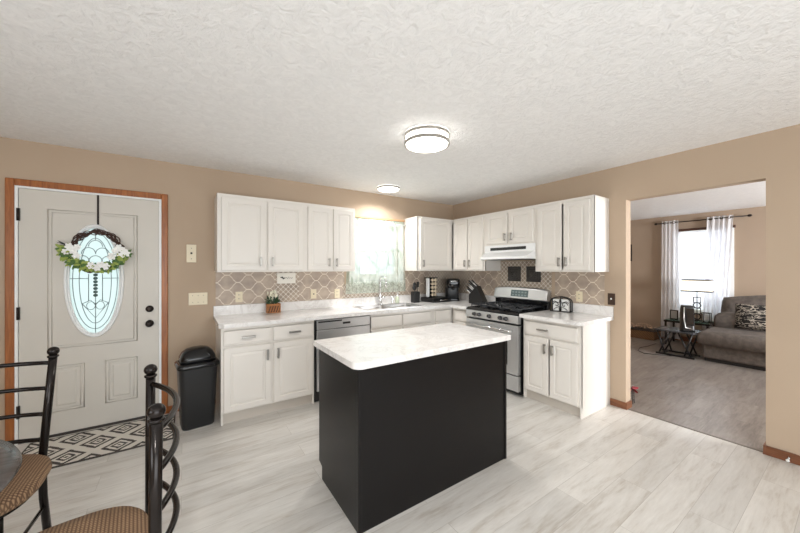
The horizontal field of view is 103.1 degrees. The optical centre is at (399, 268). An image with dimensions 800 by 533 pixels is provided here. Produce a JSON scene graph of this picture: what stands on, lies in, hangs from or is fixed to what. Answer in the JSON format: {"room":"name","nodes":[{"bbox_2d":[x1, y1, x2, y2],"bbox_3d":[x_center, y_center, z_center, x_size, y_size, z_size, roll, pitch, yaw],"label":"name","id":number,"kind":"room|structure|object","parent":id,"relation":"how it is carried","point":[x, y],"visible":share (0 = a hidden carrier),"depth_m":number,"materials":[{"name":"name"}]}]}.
{"room":"kitchen","nodes":[
{"label":"kitchen","id":0,"kind":"room"},
{"bbox_2d":[0,137,452,440],"bbox_3d":[-1.775,0.188,3.487,6.530,2.440,0.120,0,0,-34],"label":"wall","id":1,"kind":"structure","parent":0,"point":[191,191],"depth_m":3.15,"materials":[{"name":"beige paint"}]},
{"bbox_2d":[20,416,144,443],"bbox_3d":[-2.710,1.399,2.835,0.901,0.018,0.110,0,0,-34],"label":"trim","id":2,"kind":"structure","parent":1,"relation":"attached to","point":[141,417],"depth_m":2.79,"materials":[{"name":"grey"}]},
{"bbox_2d":[5,177,167,440],"bbox_3d":[-2.679,0.347,2.789,1.035,2.122,0.020,0,0,-34],"label":"trim","id":3,"kind":"structure","parent":1,"relation":"attached to","point":[9,182],"depth_m":2.54,"materials":[{"name":"brown wood"}]},
{"bbox_2d":[16,188,158,438],"bbox_3d":[-2.681,0.373,2.783,0.906,2.030,0.112,0,0,-34],"label":"front door","id":4,"kind":"structure","parent":1,"relation":"in","point":[104,327],"depth_m":2.77,"materials":[{"name":"grey paint"}]},
{"bbox_2d":[97,195,98,224],"bbox_3d":[-2.657,-0.470,2.792,0.014,0.347,0.032,0,0,-34],"label":"hanger","id":5,"kind":"object","parent":4,"relation":"attached to","point":[97,195],"visible":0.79,"depth_m":2.80,"materials":[{"name":"black metal"}]},
{"bbox_2d":[55,229,132,273],"bbox_3d":[-2.630,-0.145,2.748,0.500,0.401,0.093,0,0,-34],"label":"wreath","id":6,"kind":"object","parent":5,"relation":"hanging from","point":[67,250],"visible":1,"depth_m":2.73,"materials":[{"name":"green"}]},
{"bbox_2d":[64,243,72,248],"bbox_3d":[-2.744,-0.182,2.633,0.059,0.056,0.015,0,0,-34],"label":"flower","id":7,"kind":"object","parent":6,"relation":"on","point":[68,245],"depth_m":2.63,"materials":[{"name":"white plant"}]},
{"bbox_2d":[67,246,78,253],"bbox_3d":[-2.724,-0.152,2.646,0.074,0.065,0.017,0,0,-34],"label":"flower","id":8,"kind":"object","parent":6,"relation":"on","point":[70,249],"depth_m":2.64,"materials":[{"name":"white plant"}]},
{"bbox_2d":[72,252,80,258],"bbox_3d":[-2.707,-0.107,2.659,0.063,0.060,0.015,0,0,-34],"label":"flower","id":9,"kind":"object","parent":6,"relation":"on","point":[75,255],"depth_m":2.66,"materials":[{"name":"white plant"}]},
{"bbox_2d":[86,262,95,268],"bbox_3d":[-2.633,-0.022,2.708,0.066,0.061,0.016,0,0,-34],"label":"flower","id":10,"kind":"object","parent":6,"relation":"on","point":[90,265],"depth_m":2.71,"materials":[{"name":"white plant"}]},
{"bbox_2d":[91,264,100,270],"bbox_3d":[-2.604,-0.006,2.727,0.072,0.069,0.017,0,0,-34],"label":"flower","id":11,"kind":"object","parent":6,"relation":"on","point":[94,267],"depth_m":2.72,"materials":[{"name":"white plant"}]},
{"bbox_2d":[101,263,109,269],"bbox_3d":[-2.558,-0.016,2.759,0.066,0.063,0.016,0,0,-34],"label":"flower","id":12,"kind":"object","parent":6,"relation":"on","point":[104,266],"depth_m":2.76,"materials":[{"name":"white plant"}]},
{"bbox_2d":[106,253,116,259],"bbox_3d":[-2.525,-0.103,2.781,0.068,0.066,0.017,0,0,-34],"label":"flower","id":13,"kind":"object","parent":6,"relation":"on","point":[111,255],"depth_m":2.78,"materials":[{"name":"white plant"}]},
{"bbox_2d":[114,244,123,251],"bbox_3d":[-2.483,-0.177,2.809,0.073,0.069,0.017,0,0,-34],"label":"flower","id":14,"kind":"object","parent":6,"relation":"on","point":[118,248],"depth_m":2.81,"materials":[{"name":"white plant"}]},
{"bbox_2d":[120,250,129,256],"bbox_3d":[-2.450,-0.132,2.831,0.076,0.070,0.018,0,0,-34],"label":"flower","id":15,"kind":"object","parent":6,"relation":"on","point":[123,253],"depth_m":2.83,"materials":[{"name":"white plant"}]},
{"bbox_2d":[14,185,160,444],"bbox_3d":[-2.709,0.374,2.834,0.935,2.068,0.112,0,0,-34],"label":"trim","id":16,"kind":"structure","parent":1,"relation":"attached to","point":[16,187],"depth_m":2.54,"materials":[{"name":"white wood"}]},
{"bbox_2d":[187,245,195,261],"bbox_3d":[-2.095,-0.147,3.192,0.082,0.178,0.009,0,0,-34],"label":"wall plate","id":17,"kind":"object","parent":1,"relation":"attached to","point":[191,249],"visible":1,"depth_m":3.19,"materials":[{"name":"beige plastic"}]},
{"bbox_2d":[189,292,206,304],"bbox_3d":[-2.046,0.311,3.220,0.162,0.122,0.018,0,0,-34],"label":"light switch","id":18,"kind":"object","parent":1,"relation":"attached to","point":[194,298],"visible":1,"depth_m":3.22,"materials":[{"name":"beige plastic"}]},
{"bbox_2d":[235,292,242,301],"bbox_3d":[-1.737,0.311,3.430,0.070,0.115,0.010,0,0,-34],"label":"power outlet","id":19,"kind":"object","parent":1,"relation":"attached to","point":[238,295],"visible":1,"depth_m":3.43,"materials":[{"name":"beige plastic"}]},
{"bbox_2d":[216,272,274,305],"bbox_3d":[-1.676,0.216,3.480,0.595,0.351,0.003,0,0,-34],"label":"backsplash","id":20,"kind":"structure","parent":1,"relation":"attached to","point":[254,286],"depth_m":3.46,"materials":[{"name":"beige tile"}]},
{"bbox_2d":[215,193,304,271],"bbox_3d":[-1.478,-0.342,3.392,0.845,0.762,0.372,0,0,-34],"label":"upper cabinet","id":21,"kind":"object","parent":1,"relation":"attached to","point":[253,234],"visible":1,"depth_m":3.23,"materials":[{"name":"white paint"}]},
{"bbox_2d":[277,273,295,283],"bbox_3d":[-1.323,0.116,3.703,0.210,0.124,0.022,0,0,-34],"label":"wall sign","id":22,"kind":"object","parent":1,"relation":"attached to","point":[282,278],"visible":1,"depth_m":3.70,"materials":[{"name":"white"}]},
{"bbox_2d":[275,272,298,301],"bbox_3d":[-1.319,0.216,3.723,0.270,0.351,0.003,0,0,-34],"label":"backsplash","id":23,"kind":"structure","parent":1,"relation":"attached to","point":[287,292],"depth_m":3.73,"materials":[{"name":"tile"}]},
{"bbox_2d":[311,289,315,298],"bbox_3d":[-1.058,0.316,3.890,0.070,0.115,0.011,0,0,-34],"label":"power outlet","id":24,"kind":"object","parent":1,"relation":"attached to","point":[313,291],"visible":1,"depth_m":3.89,"materials":[{"name":"beige plastic"}]},
{"bbox_2d":[299,271,343,300],"bbox_3d":[-0.967,0.216,3.961,0.580,0.351,0.003,0,0,-34],"label":"backsplash","id":25,"kind":"structure","parent":1,"relation":"attached to","point":[324,283],"depth_m":3.95,"materials":[{"name":"beige tile"}]},
{"bbox_2d":[305,203,354,271],"bbox_3d":[-0.876,-0.342,3.801,0.610,0.762,0.372,0,0,-34],"label":"upper cabinet","id":26,"kind":"object","parent":1,"relation":"attached to","point":[329,230],"visible":0.9,"depth_m":3.66,"materials":[{"name":"white paint"}]},
{"bbox_2d":[334,289,339,297],"bbox_3d":[-0.804,0.323,4.063,0.070,0.115,0.010,0,0,-34],"label":"power outlet","id":27,"kind":"object","parent":1,"relation":"attached to","point":[336,291],"visible":1,"depth_m":4.06,"materials":[{"name":"beige plastic"}]},
{"bbox_2d":[344,284,404,297],"bbox_3d":[-0.326,0.301,4.397,0.970,0.181,0.003,0,0,-34],"label":"backsplash","id":28,"kind":"structure","parent":1,"relation":"attached to","point":[398,292],"depth_m":4.33,"materials":[{"name":"tile"}]},
{"bbox_2d":[355,215,404,221],"bbox_3d":[-0.324,-0.686,4.380,0.935,0.028,0.032,0,0,-34],"label":"trim","id":29,"kind":"structure","parent":1,"relation":"attached to","point":[356,216],"depth_m":4.39,"materials":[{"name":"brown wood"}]},
{"bbox_2d":[405,271,427,294],"bbox_3d":[0.258,0.216,4.793,0.440,0.351,0.003,0,0,-34],"label":"backsplash","id":30,"kind":"structure","parent":1,"relation":"attached to","point":[411,277],"depth_m":4.77,"materials":[{"name":"beige tile"}]},
{"bbox_2d":[404,216,452,270],"bbox_3d":[0.569,-0.342,4.781,0.973,0.762,0.372,0,0,-34],"label":"upper cabinet","id":31,"kind":"object","parent":1,"relation":"attached to","point":[428,241],"visible":0.9,"depth_m":4.54,"materials":[{"name":"white paint"}]},
{"bbox_2d":[428,271,452,292],"bbox_3d":[0.655,0.216,5.062,0.520,0.351,0.003,0,0,-34],"label":"backsplash","id":32,"kind":"structure","parent":1,"relation":"attached to","point":[442,275],"depth_m":5.05,"materials":[{"name":"tile"}]},
{"bbox_3d":[-0.334,-0.230,4.436,0.860,0.880,0.108,0,0,-34],"label":"window","id":33,"kind":"structure","parent":1,"relation":"in","visible":0},
{"bbox_2d":[346,218,405,293],"bbox_3d":[-0.312,-0.164,4.362,0.944,0.995,0.055,0,0,-34],"label":"window curtain","id":34,"kind":"object","parent":33,"relation":"hanging from","point":[379,244],"visible":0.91,"depth_m":4.34,"materials":[{"name":"white fabric"}]},
{"bbox_2d":[0,0,799,219],"bbox_3d":[1.915,-1.072,1.931,10.890,0.080,6.840,0,0,-34],"label":"ceiling","id":35,"kind":"structure","parent":0,"point":[526,93],"depth_m":1.79,"materials":[{"name":"white paint"}]},
{"bbox_2d":[377,185,399,191],"bbox_3d":[-0.147,-1.009,4.054,0.293,0.045,0.293,0,0,-34],"label":"ceiling light","id":36,"kind":"object","parent":35,"relation":"attached to","point":[383,188],"visible":1,"depth_m":3.98,"materials":[{"name":"white glass"}]},
{"bbox_2d":[404,125,449,153],"bbox_3d":[0.207,-0.983,2.446,0.347,0.098,0.347,0,0,-34],"label":"ceiling light","id":37,"kind":"object","parent":35,"relation":"attached to","point":[424,139],"visible":1,"depth_m":2.35,"materials":[{"name":"white glass"}]},
{"bbox_2d":[4,337,799,532],"bbox_3d":[1.915,1.448,1.931,10.890,0.080,6.840,0,0,-34],"label":"floor","id":38,"kind":"structure","parent":0,"point":[612,469],"depth_m":2.16,"materials":[{"name":"grey laminate"}]},
{"bbox_2d":[0,439,22,491],"bbox_3d":[-1.679,1.030,0.701,1.090,0.747,1.090,0,0,-34],"label":"dining table","id":39,"kind":"object","parent":38,"relation":"on","point":[11,459],"visible":1,"depth_m":1.08,"materials":[{"name":"grey glass"}]},
{"bbox_2d":[0,347,59,532],"bbox_3d":[-1.865,0.906,1.313,0.570,1.009,0.572,0,0,-34],"label":"dining chair","id":40,"kind":"object","parent":38,"relation":"on","point":[34,470],"visible":0.97,"depth_m":1.58,"materials":[{"name":"black paint"}]},
{"bbox_2d":[21,414,175,468],"bbox_3d":[-2.411,1.403,2.582,0.950,0.008,0.550,0,0,-34],"label":"door mat","id":41,"kind":"object","parent":38,"relation":"on","point":[82,446],"visible":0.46,"depth_m":2.54,"materials":[{"name":"beige fabric"}]},
{"bbox_2d":[38,364,179,532],"bbox_3d":[-1.027,0.906,1.016,0.532,1.009,0.549,0,0,-40],"label":"dining chair","id":42,"kind":"object","parent":38,"relation":"on","point":[119,519],"visible":1,"depth_m":1.11,"materials":[{"name":"black paint"}]},
{"bbox_2d":[174,345,219,430],"bbox_3d":[-1.839,1.058,2.882,0.324,0.700,0.284,0,0,-40],"label":"trash can","id":43,"kind":"object","parent":38,"relation":"on","point":[196,366],"visible":1,"depth_m":2.79,"materials":[{"name":"black plastic"}]},
{"bbox_2d":[216,320,313,425],"bbox_3d":[-1.395,0.971,3.288,0.845,0.875,0.638,0,0,-34],"label":"base cabinet","id":44,"kind":"object","parent":38,"relation":"on","point":[262,369],"visible":0.93,"depth_m":3.03,"materials":[{"name":"white paint"}]},
{"bbox_2d":[314,315,369,401],"bbox_3d":[-0.769,0.967,3.712,0.652,0.862,0.578,0,0,-34],"label":"dishwasher","id":45,"kind":"object","parent":38,"relation":"on","point":[356,325],"visible":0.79,"depth_m":3.41,"materials":[{"name":"silver"}]},
{"bbox_2d":[369,306,432,332],"bbox_3d":[-0.106,0.971,4.163,0.935,0.875,0.638,0,0,-34],"label":"base cabinet","id":46,"kind":"object","parent":38,"relation":"on","point":[380,323],"visible":0.12,"depth_m":3.90,"materials":[{"name":"white paint"}]},
{"bbox_2d":[313,323,510,532],"bbox_3d":[0.114,0.951,2.263,1.270,0.914,0.652,0,0,-34],"label":"kitchen island","id":47,"kind":"object","parent":38,"relation":"on","point":[407,416],"visible":1,"depth_m":1.94,"materials":[{"name":"black paint"}]},
{"bbox_2d":[313,323,510,369],"bbox_3d":[0.114,0.513,2.263,1.270,0.038,0.652,0,0,-34],"label":"island countertop","id":48,"kind":"structure","parent":47,"relation":"on","point":[376,349],"depth_m":2.09,"materials":[{"name":"white stone"}]},
{"bbox_2d":[433,308,452,324],"bbox_3d":[0.657,0.971,4.697,0.926,0.875,0.610,0,0,-34],"label":"base cabinet","id":49,"kind":"object","parent":38,"relation":"on","point":[441,315],"visible":0.12,"depth_m":4.28,"materials":[{"name":"white paint"}]},
{"bbox_2d":[213,293,495,328],"bbox_3d":[-0.277,0.463,3.877,3.397,0.139,0.915,0,0,-34],"label":"countertop","id":50,"kind":"structure","parent":49,"relation":"on","point":[241,315],"depth_m":3.62,"materials":[{"name":"white stone"}]},
{"bbox_2d":[265,290,280,312],"bbox_3d":[-1.415,0.367,3.537,0.165,0.257,0.144,0,0,-34],"label":"potted plant","id":51,"kind":"object","parent":50,"relation":"on","point":[272,305],"visible":1,"depth_m":3.51,"materials":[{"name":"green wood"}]},
{"bbox_2d":[378,276,386,303],"bbox_3d":[-0.238,0.294,4.288,0.105,0.392,0.183,0,0,-11],"label":"faucet","id":52,"kind":"object","parent":50,"relation":"on","point":[380,295],"visible":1,"depth_m":4.33,"materials":[{"name":"silver metal"}]},
{"bbox_2d":[352,302,424,316],"bbox_3d":[-0.140,0.575,4.114,0.840,0.169,0.450,0,0,-34],"label":"sink","id":53,"kind":"object","parent":50,"relation":"in","point":[393,305],"visible":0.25,"depth_m":4.18,"materials":[{"name":"white ceramic"}]},
{"bbox_2d":[411,291,419,302],"bbox_3d":[0.221,0.416,4.588,0.100,0.155,0.100,0,0,-34],"label":"utensil crock","id":54,"kind":"object","parent":50,"relation":"on","point":[415,296],"visible":1,"depth_m":4.55,"materials":[{"name":"black"}]},
{"bbox_2d":[421,296,449,302],"bbox_3d":[0.536,0.463,4.730,0.330,0.062,0.299,0,0,-34],"label":"box","id":55,"kind":"object","parent":50,"relation":"on","point":[438,298],"visible":1,"depth_m":4.64,"materials":[{"name":"black"}]},
{"bbox_2d":[425,277,437,297],"bbox_3d":[0.463,0.284,4.713,0.180,0.294,0.096,0,0,-34],"label":"coffee pod rack","id":56,"kind":"object","parent":55,"relation":"on","point":[431,290],"visible":1,"depth_m":4.68,"materials":[{"name":"black"}]},
{"bbox_2d":[445,278,459,300],"bbox_3d":[0.807,0.325,4.872,0.206,0.337,0.302,0,0,1],"label":"coffee maker","id":57,"kind":"object","parent":50,"relation":"on","point":[452,285],"visible":0.8,"depth_m":4.80,"materials":[{"name":"black plastic"}]},
{"bbox_2d":[466,280,487,302],"bbox_3d":[1.079,0.331,4.478,0.298,0.326,0.138,0,0,41],"label":"knife block","id":58,"kind":"object","parent":50,"relation":"on","point":[476,295],"visible":0.94,"depth_m":4.43,"materials":[{"name":"black wood"}]},
{"bbox_2d":[453,308,468,325],"bbox_3d":[1.033,0.971,4.401,0.638,0.875,0.308,0,0,-34],"label":"base cabinet","id":59,"kind":"object","parent":38,"relation":"on","point":[459,315],"visible":0.08,"depth_m":4.24,"materials":[{"name":"white paint"}]},
{"bbox_2d":[465,287,550,394],"bbox_3d":[1.296,0.816,3.917,0.684,1.144,0.774,0,0,-34],"label":"gas range","id":60,"kind":"object","parent":38,"relation":"on","point":[503,317],"visible":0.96,"depth_m":3.74,"materials":[{"name":"silver metal"}]},
{"bbox_2d":[466,305,544,315],"bbox_3d":[1.313,0.509,3.929,0.603,0.029,0.774,0,0,-34],"label":"cooktop","id":61,"kind":"object","parent":60,"relation":"in","point":[495,311],"depth_m":3.78,"materials":[{"name":"black"}]},
{"bbox_2d":[523,318,609,418],"bbox_3d":[1.739,0.971,3.361,0.638,0.875,0.612,0,0,-34],"label":"base cabinet","id":62,"kind":"object","parent":38,"relation":"on","point":[566,367],"visible":0.9,"depth_m":3.15,"materials":[{"name":"white paint"}]},
{"bbox_2d":[519,303,613,325],"bbox_3d":[1.742,0.463,3.349,0.644,0.139,0.655,0,0,-34],"label":"countertop","id":63,"kind":"structure","parent":62,"relation":"on","point":[582,314],"depth_m":3.30,"materials":[{"name":"white stone"}]},
{"bbox_2d":[550,296,572,312],"bbox_3d":[1.832,0.407,3.612,0.224,0.173,0.071,0,0,44],"label":"napkin holder","id":64,"kind":"object","parent":63,"relation":"on","point":[560,297],"visible":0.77,"depth_m":3.58,"materials":[{"name":"black metal"}]},
{"bbox_2d":[553,299,568,310],"bbox_3d":[1.832,0.421,3.612,0.164,0.136,0.044,0,0,44],"label":"napkins","id":65,"kind":"object","parent":64,"relation":"in","point":[554,300],"visible":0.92,"depth_m":3.59,"materials":[{"name":"white paper"}]},
{"bbox_2d":[631,386,637,403],"bbox_3d":[2.418,1.319,3.328,0.149,0.179,0.130,0,0,-34],"label":"wire stand","id":66,"kind":"object","parent":38,"relation":"on","point":[633,388],"visible":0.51,"depth_m":3.31,"materials":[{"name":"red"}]},
{"bbox_2d":[631,326,660,340],"bbox_3d":[4.843,1.318,6.619,0.400,0.180,0.870,0,0,-34],"label":"chest","id":67,"kind":"object","parent":38,"relation":"on","point":[647,333],"visible":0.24,"depth_m":6.32,"materials":[{"name":"brown wood"}]},
{"bbox_2d":[631,322,656,328],"bbox_3d":[4.834,1.171,6.635,0.369,0.111,0.822,0,0,-34],"label":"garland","id":68,"kind":"object","parent":67,"relation":"on","point":[637,324],"visible":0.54,"depth_m":6.47,"materials":[{"name":"brown plant"}]},
{"bbox_2d":[638,343,669,355],"bbox_3d":[4.379,1.402,5.595,0.412,0.010,0.986,0,0,28],"label":"cable","id":69,"kind":"object","parent":38,"relation":"on","point":[655,343],"visible":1,"depth_m":5.22,"materials":[{"name":"black plastic"}]},
{"bbox_2d":[654,326,700,359],"bbox_3d":[4.520,1.203,5.173,0.440,0.410,0.520,0,0,-34],"label":"coffee table","id":70,"kind":"object","parent":38,"relation":"on","point":[666,329],"visible":0.9,"depth_m":5.14,"materials":[{"name":"grey metal"}]},
{"bbox_2d":[679,305,694,331],"bbox_3d":[4.576,0.795,5.063,0.170,0.405,0.181,0,0,28],"label":"air purifier","id":71,"kind":"object","parent":70,"relation":"on","point":[687,321],"visible":1,"depth_m":5.00,"materials":[{"name":"black plastic"}]},
{"bbox_2d":[686,308,693,325],"bbox_3d":[4.556,0.772,4.993,0.090,0.270,0.014,0,0,28],"label":"grille","id":72,"kind":"object","parent":71,"relation":"attached to","point":[689,311],"depth_m":4.99,"materials":[{"name":"black"}]},
{"bbox_2d":[664,318,713,343],"bbox_3d":[5.261,1.177,5.772,0.464,0.463,0.624,0,0,-34],"label":"end table","id":73,"kind":"object","parent":38,"relation":"on","point":[673,321],"visible":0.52,"depth_m":5.78,"materials":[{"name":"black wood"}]},
{"bbox_2d":[670,310,677,319],"bbox_3d":[5.082,0.860,5.893,0.020,0.170,0.118,0,0,-34],"label":"photo frame","id":74,"kind":"object","parent":73,"relation":"on","point":[673,313],"visible":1,"depth_m":5.88,"materials":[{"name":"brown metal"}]},
{"bbox_2d":[671,311,676,318],"bbox_3d":[5.083,0.860,5.893,0.006,0.142,0.090,0,0,-34],"label":"picture","id":75,"kind":"object","parent":74,"relation":"attached to","point":[673,313],"depth_m":5.89,"materials":[{"name":"grey"}]},
{"bbox_2d":[680,279,713,320],"bbox_3d":[5.353,0.573,5.726,0.221,0.743,0.423,0,0,-34],"label":"table lamp","id":76,"kind":"object","parent":73,"relation":"on","point":[688,285],"visible":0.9,"depth_m":5.68,"materials":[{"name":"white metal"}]},
{"bbox_2d":[701,312,711,322],"bbox_3d":[5.351,0.862,5.550,0.114,0.165,0.113,0,0,-34],"label":"frame","id":77,"kind":"object","parent":73,"relation":"on","point":[706,317],"visible":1,"depth_m":5.54,"materials":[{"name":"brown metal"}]},
{"bbox_2d":[696,295,765,370],"bbox_3d":[5.516,0.914,4.622,1.390,0.989,1.510,0,0,-34],"label":"sofa","id":78,"kind":"object","parent":38,"relation":"on","point":[723,343],"visible":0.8,"depth_m":4.68,"materials":[{"name":"grey fabric"}]},
{"bbox_2d":[696,326,765,353],"bbox_3d":[5.408,1.054,4.549,1.130,0.209,1.510,0,0,-34],"label":"cushion","id":79,"kind":"object","parent":78,"relation":"on","point":[731,338],"depth_m":4.60,"materials":[{"name":"grey fabric"}]},
{"bbox_2d":[721,295,765,311],"bbox_3d":[5.866,0.639,4.817,0.290,0.439,1.380,0,0,-34],"label":"cushion","id":80,"kind":"object","parent":78,"relation":"on","point":[728,303],"depth_m":5.19,"materials":[{"name":"grey fabric"}]},
{"bbox_2d":[734,304,765,330],"bbox_3d":[5.369,0.743,4.794,0.181,0.369,0.440,0,0,-34],"label":"throw pillow","id":81,"kind":"object","parent":78,"relation":"on","point":[753,317],"visible":0.73,"depth_m":4.79,"materials":[{"name":"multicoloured fabric"}]},
{"bbox_2d":[453,124,799,454],"bbox_3d":[2.768,0.188,2.509,0.110,2.440,6.600,0,0,-34],"label":"wall","id":82,"kind":"structure","parent":0,"point":[772,157],"depth_m":2.57,"materials":[{"name":"beige paint"}]},
{"bbox_2d":[453,271,471,292],"bbox_3d":[0.987,0.216,5.033,0.003,0.351,0.416,0,0,-34],"label":"backsplash","id":83,"kind":"structure","parent":82,"relation":"attached to","point":[464,276],"depth_m":5.01,"materials":[{"name":"tile"}]},
{"bbox_2d":[453,214,500,270],"bbox_3d":[1.079,-0.342,4.569,0.372,0.762,0.605,0,0,-34],"label":"upper cabinet","id":84,"kind":"object","parent":82,"relation":"attached to","point":[468,232],"visible":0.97,"depth_m":4.44,"materials":[{"name":"white paint"}]},
{"bbox_2d":[472,271,500,295],"bbox_3d":[1.253,0.216,4.642,0.003,0.351,0.530,0,0,-34],"label":"backsplash","id":85,"kind":"structure","parent":82,"relation":"attached to","point":[488,281],"depth_m":4.61,"materials":[{"name":"beige tile"}]},
{"bbox_2d":[480,243,535,260],"bbox_3d":[1.398,-0.197,3.974,0.510,0.188,0.732,0,0,-34],"label":"range hood","id":86,"kind":"object","parent":82,"relation":"attached to","point":[526,251],"visible":0.88,"depth_m":3.82,"materials":[{"name":"white metal"}]},
{"bbox_2d":[485,205,535,245],"bbox_3d":[1.456,-0.507,4.014,0.372,0.432,0.734,0,0,-34],"label":"upper cabinet","id":87,"kind":"object","parent":82,"relation":"attached to","point":[518,225],"visible":0.84,"depth_m":3.88,"materials":[{"name":"white paint"}]},
{"bbox_2d":[508,266,520,280],"bbox_3d":[1.520,0.076,4.231,0.013,0.196,0.196,0,0,-34],"label":"tile","id":88,"kind":"structure","parent":82,"relation":"attached to","point":[514,273],"depth_m":4.22,"materials":[{"name":"black tile"}]},
{"bbox_2d":[501,261,551,300],"bbox_3d":[1.609,0.150,4.116,0.003,0.483,0.740,0,0,-34],"label":"backsplash","id":89,"kind":"structure","parent":82,"relation":"attached to","point":[546,277],"depth_m":4.12,"materials":[{"name":"tile"}]},
{"bbox_2d":[526,266,540,281],"bbox_3d":[1.678,0.076,3.998,0.013,0.196,0.196,0,0,-34],"label":"tile","id":90,"kind":"structure","parent":82,"relation":"attached to","point":[532,275],"depth_m":4.00,"materials":[{"name":"black tile"}]},
{"bbox_2d":[536,195,608,271],"bbox_3d":[1.839,-0.342,3.450,0.372,0.762,0.628,0,0,-34],"label":"upper cabinet","id":91,"kind":"object","parent":82,"relation":"attached to","point":[572,235],"visible":1,"depth_m":3.27,"materials":[{"name":"white paint"}]},
{"bbox_2d":[555,272,603,304],"bbox_3d":[1.992,0.216,3.551,0.003,0.351,0.535,0,0,-34],"label":"backsplash","id":92,"kind":"structure","parent":82,"relation":"attached to","point":[591,284],"depth_m":3.51,"materials":[{"name":"beige tile"}]},
{"bbox_2d":[576,291,582,301],"bbox_3d":[1.994,0.316,3.535,0.010,0.115,0.070,0,0,-34],"label":"power outlet","id":93,"kind":"object","parent":82,"relation":"attached to","point":[579,295],"visible":1,"depth_m":3.53,"materials":[{"name":"beige plastic"}]},
{"bbox_2d":[608,293,614,304],"bbox_3d":[2.174,0.319,3.270,0.018,0.118,0.068,0,0,-34],"label":"light switch","id":94,"kind":"object","parent":82,"relation":"attached to","point":[611,297],"visible":1,"depth_m":3.27,"materials":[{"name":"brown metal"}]},
{"bbox_2d":[610,398,631,409],"bbox_3d":[2.259,1.374,3.247,0.124,0.068,0.151,0,0,-34],"label":"baseboard","id":95,"kind":"object","parent":82,"relation":"attached to","point":[624,405],"visible":1,"depth_m":3.20,"materials":[{"name":"brown wood"}]},
{"bbox_2d":[628,409,762,451],"bbox_3d":[2.529,1.406,2.798,0.020,0.004,0.896,0,0,-34],"label":"trim","id":96,"kind":"structure","parent":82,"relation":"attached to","point":[628,409],"depth_m":2.73,"materials":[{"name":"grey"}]},
{"bbox_2d":[763,441,799,465],"bbox_3d":[3.707,1.374,1.109,0.127,0.068,3.228,0,0,-34],"label":"baseboard","id":97,"kind":"structure","parent":82,"relation":"attached to","point":[767,450],"depth_m":2.34,"materials":[{"name":"brown wood"}]},
{"bbox_2d":[631,206,765,337],"bbox_3d":[6.371,0.188,4.955,0.120,2.440,6.600,0,0,-34],"label":"wall","id":98,"kind":"structure","parent":0,"point":[749,232],"depth_m":6.20,"materials":[{"name":"beige paint"}]},
{"bbox_2d":[661,336,697,342],"bbox_3d":[6.322,1.363,4.909,0.014,0.090,6.580,0,0,-34],"label":"baseboard","id":99,"kind":"structure","parent":98,"relation":"attached to","point":[684,338],"depth_m":6.12,"materials":[{"name":"brown wood"}]},
{"bbox_2d":[654,214,751,224],"bbox_3d":[5.582,-0.892,5.930,0.112,0.044,1.350,0,0,-34],"label":"curtain rod","id":100,"kind":"object","parent":98,"relation":"attached to","point":[748,215],"visible":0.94,"depth_m":5.83,"materials":[{"name":"black metal"}]},
{"bbox_2d":[661,220,679,339],"bbox_3d":[5.320,0.223,6.251,0.067,2.310,0.304,0,0,-34],"label":"curtain","id":101,"kind":"object","parent":100,"relation":"hanging from","point":[670,251],"visible":0.82,"depth_m":6.25,"materials":[{"name":"white fabric"}]},
{"bbox_2d":[702,215,733,329],"bbox_3d":[5.692,0.223,5.704,0.068,2.310,0.418,0,0,-34],"label":"curtain","id":102,"kind":"object","parent":100,"relation":"hanging from","point":[719,231],"visible":0.69,"depth_m":5.70,"materials":[{"name":"white fabric"}]},
{"bbox_2d":[678,225,735,313],"bbox_3d":[5.657,0.046,5.945,0.110,1.605,0.880,0,0,-34],"label":"window","id":103,"kind":"structure","parent":98,"relation":"in","point":[731,271],"depth_m":5.60,"materials":[{"name":"white plastic"}]},
{"bbox_2d":[678,230,706,307],"bbox_3d":[5.626,0.023,5.923,0.003,1.450,0.700,0,0,-34],"label":"window pane","id":104,"kind":"object","parent":103,"relation":"attached to","point":[691,244],"visible":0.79,"depth_m":6.04,"materials":[{"name":"white glass"}]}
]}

